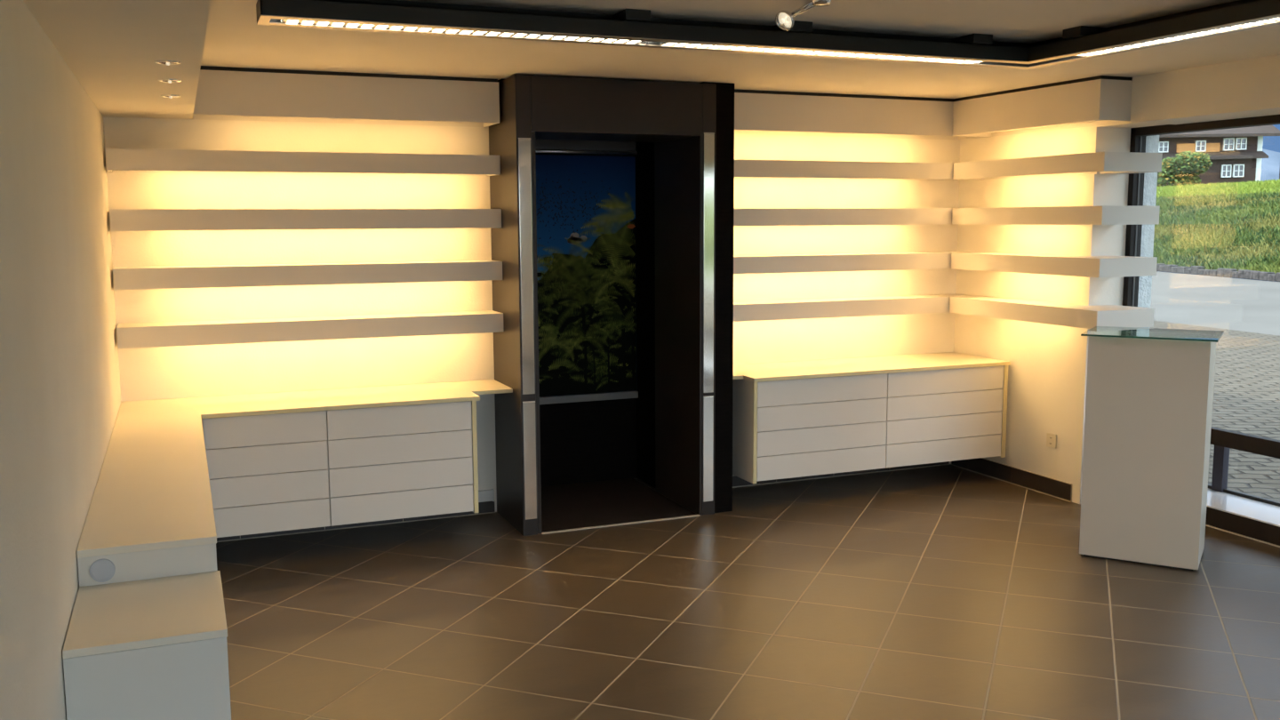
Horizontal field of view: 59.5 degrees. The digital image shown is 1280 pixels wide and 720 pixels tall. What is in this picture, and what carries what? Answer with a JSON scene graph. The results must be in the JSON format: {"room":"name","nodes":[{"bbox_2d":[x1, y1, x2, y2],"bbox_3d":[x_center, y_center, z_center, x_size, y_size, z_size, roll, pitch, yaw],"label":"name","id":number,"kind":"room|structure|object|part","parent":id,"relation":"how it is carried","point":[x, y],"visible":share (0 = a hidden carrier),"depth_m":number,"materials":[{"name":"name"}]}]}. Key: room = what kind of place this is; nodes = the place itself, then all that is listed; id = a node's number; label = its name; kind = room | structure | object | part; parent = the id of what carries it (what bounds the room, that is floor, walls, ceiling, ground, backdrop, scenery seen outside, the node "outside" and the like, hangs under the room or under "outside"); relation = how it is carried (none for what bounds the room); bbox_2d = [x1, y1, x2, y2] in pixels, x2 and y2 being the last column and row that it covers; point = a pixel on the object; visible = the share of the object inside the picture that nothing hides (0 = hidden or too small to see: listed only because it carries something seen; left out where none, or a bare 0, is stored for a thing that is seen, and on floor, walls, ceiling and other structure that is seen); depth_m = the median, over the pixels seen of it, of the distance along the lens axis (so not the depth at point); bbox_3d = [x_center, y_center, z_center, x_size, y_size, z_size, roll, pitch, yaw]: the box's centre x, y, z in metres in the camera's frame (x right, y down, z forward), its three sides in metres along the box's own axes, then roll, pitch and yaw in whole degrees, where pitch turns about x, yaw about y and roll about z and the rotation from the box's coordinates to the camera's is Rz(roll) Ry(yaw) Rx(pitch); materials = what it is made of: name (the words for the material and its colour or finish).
{"room":"shop","nodes":[
{"label":"shop","id":0,"kind":"room"},
{"bbox_2d":[0,0,120,719],"bbox_3d":[-1.251,0.239,2.006,0.200,2.500,8.420,-3,8,-22],"label":"wall","id":1,"kind":"structure","parent":0,"point":[60,391],"depth_m":2.74,"materials":[{"name":"paint"}]},
{"bbox_2d":[103,116,959,511],"bbox_3d":[-0.118,-0.381,6.920,5.660,2.500,0.120,-3,8,-22],"label":"wall","id":2,"kind":"structure","parent":0,"point":[196,371],"depth_m":6.31,"materials":[{"name":"paint"}]},
{"bbox_2d":[104,148,500,175],"bbox_3d":[-1.741,-1.047,5.967,1.985,0.105,0.243,-3,8,-22],"label":"wall shelf","id":3,"kind":"object","parent":2,"relation":"attached to","point":[117,160],"visible":1,"depth_m":5.84,"materials":[{"name":"laminate"}]},
{"bbox_2d":[109,208,501,231],"bbox_3d":[-1.740,-0.754,6.004,1.985,0.105,0.243,-3,8,-22],"label":"wall shelf","id":4,"kind":"object","parent":2,"relation":"attached to","point":[121,220],"visible":1,"depth_m":5.86,"materials":[{"name":"laminate"}]},
{"bbox_2d":[112,260,502,289],"bbox_3d":[-1.738,-0.464,6.040,1.985,0.105,0.243,-3,8,-22],"label":"wall shelf","id":5,"kind":"object","parent":2,"relation":"attached to","point":[304,274],"visible":1,"depth_m":5.90,"materials":[{"name":"laminate"}]},
{"bbox_2d":[116,310,503,348],"bbox_3d":[-1.737,-0.174,6.076,1.985,0.105,0.243,-3,8,-22],"label":"wall shelf","id":6,"kind":"object","parent":2,"relation":"attached to","point":[335,327],"visible":1,"depth_m":5.94,"materials":[{"name":"laminate"}]},
{"bbox_2d":[201,400,479,537],"bbox_3d":[-1.615,0.523,6.026,1.363,0.614,0.587,-3,8,-22],"label":"drawer cabinet","id":7,"kind":"object","parent":2,"relation":"attached to","point":[279,472],"visible":0.76,"depth_m":5.75,"materials":[{"name":"laminate"}]},
{"bbox_3d":[-1.867,0.347,5.593,0.581,0.151,0.019,-3,8,-22],"label":"drawer","id":8,"kind":"part","parent":7,"relation":"part of","materials":[{"name":"laminate"}]},
{"bbox_3d":[-1.866,0.498,5.612,0.581,0.145,0.019,-3,8,-22],"label":"drawer","id":9,"kind":"part","parent":7,"relation":"part of","materials":[{"name":"laminate"}]},
{"bbox_3d":[-1.865,0.647,5.630,0.581,0.147,0.019,-3,8,-22],"label":"drawer","id":10,"kind":"part","parent":7,"relation":"part of","materials":[{"name":"laminate"}]},
{"bbox_3d":[-1.864,0.795,5.649,0.581,0.145,0.019,-3,8,-22],"label":"drawer","id":11,"kind":"part","parent":7,"relation":"part of","materials":[{"name":"laminate"}]},
{"bbox_3d":[-1.248,0.312,5.845,0.745,0.151,0.019,-3,8,-22],"label":"drawer","id":12,"kind":"part","parent":7,"relation":"part of","materials":[{"name":"laminate"}]},
{"bbox_3d":[-1.247,0.463,5.864,0.745,0.145,0.019,-3,8,-22],"label":"drawer","id":13,"kind":"part","parent":7,"relation":"part of","materials":[{"name":"laminate"}]},
{"bbox_3d":[-1.246,0.612,5.882,0.745,0.147,0.019,-3,8,-22],"label":"drawer","id":14,"kind":"part","parent":7,"relation":"part of","materials":[{"name":"laminate"}]},
{"bbox_3d":[-1.246,0.761,5.901,0.745,0.145,0.019,-3,8,-22],"label":"drawer","id":15,"kind":"part","parent":7,"relation":"part of","materials":[{"name":"laminate"}]},
{"bbox_3d":[-0.995,0.488,6.279,0.022,0.614,0.584,-3,8,-22],"label":"panel","id":16,"kind":"part","parent":7,"relation":"part of","materials":[{"name":"white laminate"}]},
{"bbox_2d":[216,500,495,542],"bbox_3d":[-1.610,0.915,6.387,1.605,0.074,0.016,-3,8,-22],"label":"baseboard","id":17,"kind":"structure","parent":2,"relation":"attached to","point":[484,507],"depth_m":6.41,"materials":[{"name":"tile"}]},
{"bbox_2d":[478,488,494,502],"bbox_3d":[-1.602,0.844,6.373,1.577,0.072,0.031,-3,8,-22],"label":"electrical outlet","id":18,"kind":"object","parent":2,"relation":"attached to","point":[484,495],"visible":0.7,"depth_m":6.64,"materials":[{"name":"plastic"}]},
{"bbox_2d":[732,461,949,487],"bbox_3d":[1.213,0.757,7.537,2.110,0.074,0.016,-3,8,-22],"label":"baseboard","id":19,"kind":"structure","parent":2,"relation":"attached to","point":[737,482],"depth_m":7.56,"materials":[{"name":"tile"}]},
{"bbox_2d":[733,208,951,225],"bbox_3d":[1.256,-0.922,7.223,2.131,0.105,0.243,-3,8,-22],"label":"wall shelf","id":20,"kind":"object","parent":2,"relation":"attached to","point":[741,217],"visible":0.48,"depth_m":7.09,"materials":[{"name":"laminate"}]},
{"bbox_2d":[733,251,974,273],"bbox_3d":[1.258,-0.632,7.260,2.131,0.105,0.243,-3,8,-22],"label":"wall shelf","id":21,"kind":"object","parent":2,"relation":"attached to","point":[828,262],"visible":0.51,"depth_m":7.14,"materials":[{"name":"laminate"}]},
{"bbox_2d":[733,293,976,321],"bbox_3d":[1.259,-0.341,7.296,2.131,0.105,0.243,-3,8,-22],"label":"wall shelf","id":22,"kind":"object","parent":2,"relation":"attached to","point":[780,309],"visible":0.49,"depth_m":7.19,"materials":[{"name":"laminate"}]},
{"bbox_2d":[734,159,977,181],"bbox_3d":[1.254,-1.215,7.187,2.131,0.105,0.243,-3,8,-22],"label":"wall shelf","id":23,"kind":"object","parent":2,"relation":"attached to","point":[743,169],"visible":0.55,"depth_m":7.08,"materials":[{"name":"laminate"}]},
{"bbox_2d":[732,365,1007,483],"bbox_3d":[1.428,0.352,7.265,1.872,0.614,0.587,-3,8,-22],"label":"drawer cabinet","id":24,"kind":"object","parent":2,"relation":"attached to","point":[786,428],"visible":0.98,"depth_m":6.94,"materials":[{"name":"laminate"}]},
{"bbox_3d":[0.572,0.400,6.917,0.022,0.614,0.584,-3,8,-22],"label":"panel","id":25,"kind":"part","parent":24,"relation":"part of","materials":[{"name":"white laminate"}]},
{"bbox_3d":[1.115,0.480,6.844,0.910,0.147,0.019,-3,8,-22],"label":"drawer","id":26,"kind":"part","parent":24,"relation":"part of","materials":[{"name":"laminate"}]},
{"bbox_3d":[1.115,0.629,6.862,0.910,0.145,0.019,-3,8,-22],"label":"drawer","id":27,"kind":"part","parent":24,"relation":"part of","materials":[{"name":"laminate"}]},
{"bbox_3d":[1.113,0.180,6.806,0.910,0.151,0.019,-3,8,-22],"label":"drawer","id":28,"kind":"part","parent":24,"relation":"part of","materials":[{"name":"laminate"}]},
{"bbox_3d":[1.114,0.331,6.825,0.910,0.145,0.019,-3,8,-22],"label":"drawer","id":29,"kind":"part","parent":24,"relation":"part of","materials":[{"name":"laminate"}]},
{"bbox_2d":[732,352,1010,382],"bbox_3d":[1.321,0.042,7.174,2.114,0.021,0.598,-3,8,-22],"label":"countertop","id":30,"kind":"structure","parent":24,"relation":"on","point":[767,372],"depth_m":7.12,"materials":[{"name":"laminate"}]},
{"bbox_3d":[1.956,0.582,7.204,0.895,0.145,0.019,-3,8,-22],"label":"drawer","id":31,"kind":"part","parent":24,"relation":"part of","materials":[{"name":"laminate"}]},
{"bbox_3d":[1.955,0.433,7.186,0.895,0.147,0.019,-3,8,-22],"label":"drawer","id":32,"kind":"part","parent":24,"relation":"part of","materials":[{"name":"laminate"}]},
{"bbox_3d":[1.954,0.284,7.167,0.895,0.145,0.019,-3,8,-22],"label":"drawer","id":33,"kind":"part","parent":24,"relation":"part of","materials":[{"name":"laminate"}]},
{"bbox_3d":[1.953,0.133,7.148,0.895,0.151,0.019,-3,8,-22],"label":"drawer","id":34,"kind":"part","parent":24,"relation":"part of","materials":[{"name":"laminate"}]},
{"bbox_3d":[2.279,0.305,7.612,0.032,0.614,0.584,-3,8,-22],"label":"panel","id":35,"kind":"part","parent":24,"relation":"part of","materials":[{"name":"white laminate"}]},
{"bbox_2d":[497,78,734,512],"bbox_3d":[-0.369,-0.364,6.795,1.500,2.500,1.161,-3,8,-22],"label":"wall","id":36,"kind":"structure","parent":0,"point":[602,440],"depth_m":7.28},
{"bbox_2d":[535,139,638,404],"bbox_3d":[-0.472,-0.572,7.196,0.973,1.709,0.038,-3,8,-22],"label":"picture","id":37,"kind":"object","parent":36,"relation":"attached to","point":[586,204],"visible":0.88,"depth_m":7.26,"materials":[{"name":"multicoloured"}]},
{"bbox_3d":[-0.473,-1.320,7.095,0.973,0.022,0.022,-3,8,-22],"label":"head rail","id":38,"kind":"part","parent":37,"relation":"part of","materials":[{"name":"black"}]},
{"bbox_2d":[488,74,716,535],"bbox_3d":[-0.231,-0.330,6.560,1.175,2.490,0.667,-3,8,-22],"label":"surround","id":39,"kind":"object","parent":36,"relation":"attached to","point":[680,118],"visible":0.96,"depth_m":6.34,"materials":[{"name":"laminate"}]},
{"bbox_3d":[-0.718,-0.296,6.310,0.083,2.490,0.560,-3,8,-22],"label":"panel","id":40,"kind":"part","parent":39,"relation":"part of","materials":[{"name":"brown wood"}]},
{"bbox_3d":[-0.219,-1.416,6.379,1.002,0.290,0.560,-3,8,-22],"label":"header panel","id":41,"kind":"part","parent":39,"relation":"part of","materials":[{"name":"brown wood"}]},
{"bbox_3d":[0.291,-0.353,6.721,0.085,2.490,0.560,-3,8,-22],"label":"panel","id":42,"kind":"part","parent":39,"relation":"part of","materials":[{"name":"silver metal"}]},
{"bbox_2d":[200,0,1279,98],"bbox_3d":[0.797,-1.816,4.660,6.400,0.900,12.800,-3,8,-22],"label":"ceiling","id":43,"kind":"structure","parent":0,"point":[234,38],"depth_m":5.07,"materials":[{"name":"paint"}]},
{"bbox_2d":[23,0,211,119],"bbox_3d":[-0.966,-0.898,1.974,0.420,0.238,8.200,-3,8,-22],"label":"soffit","id":44,"kind":"structure","parent":43,"relation":"attached to","point":[112,48],"depth_m":3.44,"materials":[{"name":"paint"}]},
{"bbox_2d":[154,60,180,65],"bbox_3d":[-1.577,-0.995,3.741,0.080,0.025,0.080,-3,8,-22],"label":"recessed light","id":45,"kind":"object","parent":44,"relation":"attached to","point":[163,62],"visible":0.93,"depth_m":3.74,"materials":[{"name":"silver metal"}]},
{"bbox_2d":[158,79,181,83],"bbox_3d":[-1.772,-1.054,4.221,0.080,0.025,0.080,-3,8,-22],"label":"recessed light","id":46,"kind":"object","parent":44,"relation":"attached to","point":[169,81],"visible":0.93,"depth_m":4.21,"materials":[{"name":"silver metal"}]},
{"bbox_2d":[160,94,180,98],"bbox_3d":[-1.985,-1.118,4.739,0.080,0.025,0.080,-3,8,-22],"label":"recessed light","id":47,"kind":"object","parent":44,"relation":"attached to","point":[170,96],"visible":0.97,"depth_m":4.73,"materials":[{"name":"silver metal"}]},
{"bbox_2d":[192,65,499,127],"bbox_3d":[-1.549,-1.395,5.976,1.563,0.238,0.296,-3,8,-22],"label":"pelmet","id":48,"kind":"object","parent":43,"relation":"attached to","point":[222,92],"visible":0.95,"depth_m":5.85,"materials":[{"name":"paint"}]},
{"bbox_2d":[256,0,1279,69],"bbox_3d":[1.233,-0.988,2.045,3.340,0.100,5.279,-3,8,-22],"label":"light","id":49,"kind":"object","parent":43,"relation":"attached to","point":[627,27],"visible":0.97,"depth_m":4.21,"materials":[{"name":"black metal"}]},
{"bbox_2d":[775,0,831,31],"bbox_3d":[0.586,-1.236,4.015,0.214,0.096,0.072,5,9,38],"label":"spotlight","id":50,"kind":"object","parent":43,"relation":"attached to","point":[785,20],"visible":1,"depth_m":4.04,"materials":[{"name":"silver metal"}]},
{"bbox_3d":[0.527,-1.230,4.052,0.035,0.045,0.047,-3,8,-22],"label":"bulb","id":51,"kind":"part","parent":50,"relation":"part of","materials":[{"name":"white glass"}]},
{"bbox_3d":[0.579,-1.261,4.023,0.013,0.047,0.118,-6,9,-38],"label":"arm","id":52,"kind":"part","parent":50,"relation":"part of","materials":[{"name":"silver metal"}]},
{"bbox_3d":[0.596,-1.262,4.030,0.125,0.047,0.013,6,10,42],"label":"arm","id":53,"kind":"part","parent":50,"relation":"part of","materials":[{"name":"silver metal"}]},
{"bbox_2d":[734,88,985,140],"bbox_3d":[1.262,-1.552,7.120,2.132,0.238,0.296,-3,8,-22],"label":"pelmet","id":54,"kind":"object","parent":43,"relation":"attached to","point":[756,112],"visible":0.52,"depth_m":6.99,"materials":[{"name":"laminate"}]},
{"bbox_2d":[952,75,1132,136],"bbox_3d":[2.408,-1.512,6.751,0.296,0.238,1.261,-3,8,-22],"label":"pelmet","id":55,"kind":"object","parent":43,"relation":"attached to","point":[1100,100],"visible":0.96,"depth_m":6.54,"materials":[{"name":"laminate"}]},
{"bbox_2d":[1096,54,1279,127],"bbox_3d":[4.222,-1.093,3.369,0.613,0.250,7.061,-3,8,-22],"label":"bulkhead","id":56,"kind":"object","parent":43,"relation":"attached to","point":[1251,87],"visible":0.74,"depth_m":5.77,"materials":[{"name":"paint"}]},
{"bbox_2d":[216,464,1279,719],"bbox_3d":[1.278,1.364,3.464,5.860,0.120,8.920,-3,8,-22],"label":"floor","id":57,"kind":"structure","parent":0,"point":[945,592],"depth_m":4.93,"materials":[{"name":"tile"}]},
{"bbox_2d":[62,543,231,719],"bbox_3d":[-1.766,0.843,4.130,0.378,0.780,2.822,-3,8,-22],"label":"cabinet","id":58,"kind":"object","parent":57,"relation":"on","point":[146,639],"depth_m":2.87,"materials":[{"name":"white laminate"}]},
{"bbox_2d":[77,543,217,586],"bbox_3d":[-1.869,0.814,4.370,0.371,0.780,2.296,-3,8,-22],"label":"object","id":59,"kind":"structure","parent":58,"relation":"on","point":[131,566],"depth_m":3.28,"materials":[{"name":"white laminate"}]},
{"bbox_2d":[76,379,512,558],"bbox_3d":[-1.235,0.340,4.900,1.995,0.021,2.898,-3,8,-22],"label":"countertop","id":60,"kind":"structure","parent":58,"relation":"on","point":[152,492],"depth_m":4.46,"materials":[{"name":"laminate"}]},
{"bbox_2d":[541,478,696,532],"bbox_3d":[-0.301,0.880,6.900,0.963,0.004,1.037,-3,8,-22],"label":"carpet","id":61,"kind":"object","parent":57,"relation":"on","point":[581,505],"visible":0.79,"depth_m":6.83,"materials":[{"name":"brown carpet"}]},
{"bbox_2d":[541,514,700,534],"bbox_3d":[-0.099,0.939,6.416,0.970,0.006,0.016,-3,8,-22],"label":"threshold","id":62,"kind":"object","parent":57,"relation":"on","point":[676,517],"visible":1,"depth_m":6.41,"materials":[{"name":"metal"}]},
{"bbox_2d":[1079,326,1223,570],"bbox_3d":[2.600,0.432,5.742,0.613,1.152,0.483,4,8,30],"label":"plinth","id":63,"kind":"object","parent":57,"relation":"on","point":[1149,391],"visible":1,"depth_m":5.56,"materials":[{"name":"laminate"}]},
{"bbox_3d":[2.597,-0.135,5.671,0.610,0.010,0.480,4,8,30],"label":"glass","id":64,"kind":"part","parent":63,"relation":"part of","materials":[{"name":"clear glass"}]},
{"bbox_2d":[950,125,1130,503],"bbox_3d":[3.938,-0.043,4.055,0.350,2.500,8.300,-3,8,-22],"label":"wall","id":65,"kind":"structure","parent":0,"point":[1047,370],"depth_m":7.03,"materials":[{"name":"paint"}]},
{"bbox_2d":[950,457,1071,502],"bbox_3d":[2.423,0.750,7.397,0.016,0.110,1.150,-3,8,-22],"label":"baseboard","id":66,"kind":"structure","parent":65,"relation":"attached to","point":[1059,489],"depth_m":7.29,"materials":[{"name":"tile"}]},
{"bbox_2d":[1046,432,1056,447],"bbox_3d":[2.571,0.503,7.003,0.012,0.086,0.080,-3,8,-22],"label":"wall socket","id":67,"kind":"object","parent":65,"relation":"attached to","point":[1051,438],"visible":1,"depth_m":7.00,"materials":[{"name":"beige plastic"}]},
{"bbox_2d":[949,296,1154,328],"bbox_3d":[2.513,-0.307,6.968,0.424,0.105,1.308,-3,8,-22],"label":"wall shelf","id":68,"kind":"object","parent":65,"relation":"attached to","point":[1042,312],"visible":0.97,"depth_m":6.63,"materials":[{"name":"laminate"}]},
{"bbox_2d":[950,252,1157,277],"bbox_3d":[2.511,-0.598,6.932,0.424,0.105,1.308,-3,8,-22],"label":"wall shelf","id":69,"kind":"object","parent":65,"relation":"attached to","point":[1060,265],"visible":1,"depth_m":6.59,"materials":[{"name":"laminate"}]},
{"bbox_2d":[952,205,1159,224],"bbox_3d":[2.510,-0.887,6.896,0.424,0.105,1.308,-3,8,-22],"label":"wall shelf","id":70,"kind":"object","parent":65,"relation":"attached to","point":[1104,214],"visible":1,"depth_m":6.50,"materials":[{"name":"laminate"}]},
{"bbox_2d":[952,152,1162,179],"bbox_3d":[2.508,-1.180,6.859,0.424,0.105,1.308,-3,8,-22],"label":"wall shelf","id":71,"kind":"object","parent":65,"relation":"attached to","point":[1097,163],"visible":1,"depth_m":6.53,"materials":[{"name":"laminate"}]},
{"bbox_2d":[1122,114,1279,547],"bbox_3d":[4.126,0.063,4.410,0.425,2.400,5.385,-3,8,-22],"label":"window","id":72,"kind":"structure","parent":65,"relation":"in","point":[1251,516],"depth_m":6.27,"materials":[{"name":"grey metal"}]},
{"bbox_3d":[3.970,0.022,4.337,0.085,2.300,5.379,-3,8,-22],"label":"frame","id":73,"kind":"part","parent":72,"relation":"part of","materials":[{"name":"black metal"}]},
{"bbox_3d":[3.440,0.621,6.637,0.045,0.313,0.070,-3,8,-22],"label":"post","id":74,"kind":"part","parent":72,"relation":"part of","materials":[{"name":"grey"}]},
{"bbox_3d":[4.145,1.042,4.533,0.389,0.008,5.377,-3,8,-22],"label":"sill","id":75,"kind":"part","parent":72,"relation":"part of","materials":[{"name":"white"}]},
{"bbox_3d":[4.301,1.020,4.596,0.030,0.018,5.377,-3,8,-22],"label":"frame","id":76,"kind":"part","parent":72,"relation":"part of","materials":[{"name":"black metal"}]},
{"bbox_2d":[1137,135,1159,327],"bbox_3d":[4.098,-0.029,4.340,0.160,2.600,9.100,-3,8,-22],"label":"wall","id":77,"kind":"structure","parent":0,"point":[1152,142],"depth_m":6.80,"materials":[{"name":"white paint"}]},
{"label":"outside","id":78,"kind":"structure","parent":0,"visible":0},
{"bbox_3d":[71.833,-6.756,48.479,152.996,4.080,177.755,-3,8,-22],"label":"bank","id":79,"kind":"object","parent":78,"visible":0},
{"bbox_2d":[1156,151,1213,187],"bbox_3d":[44.493,-15.384,91.666,4.170,3.546,4.033,-3,7,-17],"label":"leafy tree","id":80,"kind":"object","parent":79,"relation":"on","point":[1184,169],"visible":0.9,"depth_m":90.85,"materials":[{"name":"green plant"}]},
{"bbox_2d":[1152,190,1279,272],"bbox_3d":[20.954,-4.618,38.736,7.432,2.767,33.291,-1,7,-3],"label":"grass","id":81,"kind":"structure","parent":79,"relation":"on","point":[1199,230],"depth_m":38.90,"materials":[{"name":"green plant"}]},
{"bbox_2d":[1156,177,1279,198],"bbox_3d":[27.734,-7.713,49.916,8.141,1.142,38.472,-1,7,-3],"label":"meadow grass","id":82,"kind":"structure","parent":79,"relation":"on","point":[1239,188],"depth_m":49.89,"materials":[{"name":"green plant"}]},
{"bbox_2d":[1157,125,1279,186],"bbox_3d":[47.722,-18.927,102.273,18.418,8.526,16.636,-3,8,-22],"label":"chalet","id":83,"kind":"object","parent":79,"relation":"on","point":[1236,154],"visible":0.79,"depth_m":97.59,"materials":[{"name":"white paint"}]},
{"bbox_3d":[45.543,-18.558,97.601,0.793,0.879,0.120,0,7,0],"label":"pane","id":84,"kind":"part","parent":83,"relation":"part of","materials":[{"name":"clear glass"}]},
{"bbox_3d":[48.794,-18.633,97.594,0.793,0.879,0.120,0,7,0],"label":"pane","id":85,"kind":"part","parent":83,"relation":"part of","materials":[{"name":"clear glass"}]},
{"bbox_3d":[51.164,-16.503,97.861,0.753,1.035,0.120,0,7,0],"label":"pane","id":86,"kind":"part","parent":83,"relation":"part of","materials":[{"name":"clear glass"}]},
{"bbox_3d":[51.232,-18.786,97.576,0.833,0.997,0.120,0,7,0],"label":"pane","id":87,"kind":"part","parent":83,"relation":"part of","materials":[{"name":"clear glass"}]},
{"bbox_3d":[52.235,-16.527,97.859,0.833,1.037,0.120,0,7,0],"label":"pane","id":88,"kind":"part","parent":83,"relation":"part of","materials":[{"name":"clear glass"}]},
{"bbox_3d":[52.302,-18.830,97.571,0.833,0.958,0.120,0,7,0],"label":"pane","id":89,"kind":"part","parent":83,"relation":"part of","materials":[{"name":"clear glass"}]},
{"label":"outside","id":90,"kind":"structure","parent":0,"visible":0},
{"bbox_2d":[1260,148,1279,181],"bbox_3d":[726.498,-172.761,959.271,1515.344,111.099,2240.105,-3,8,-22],"label":"hill","id":91,"kind":"structure","parent":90,"point":[1270,166],"depth_m":1156.25,"materials":[{"name":"blue"}]},
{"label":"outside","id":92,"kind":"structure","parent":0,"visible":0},
{"bbox_2d":[1149,320,1279,502],"bbox_3d":[5.856,-1.119,23.398,17.560,0.080,106.000,-3,8,-22],"label":"paving","id":93,"kind":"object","parent":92,"point":[1246,398],"depth_m":11.01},
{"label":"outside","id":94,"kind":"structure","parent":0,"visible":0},
{"bbox_2d":[1150,271,1279,335],"bbox_3d":[17.377,-2.725,35.860,42.718,0.080,122.785,-3,8,-22],"label":"road","id":95,"kind":"structure","parent":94,"point":[1236,304],"depth_m":23.81,"materials":[{"name":"concrete"}]},
{"bbox_2d":[1156,263,1279,281],"bbox_3d":[17.728,-2.421,32.038,0.260,0.260,30.289,-1,7,-3],"label":"kerb","id":96,"kind":"object","parent":95,"relation":"on","point":[1244,274],"visible":0.48,"depth_m":33.65,"materials":[{"name":"stone"}]}
]}

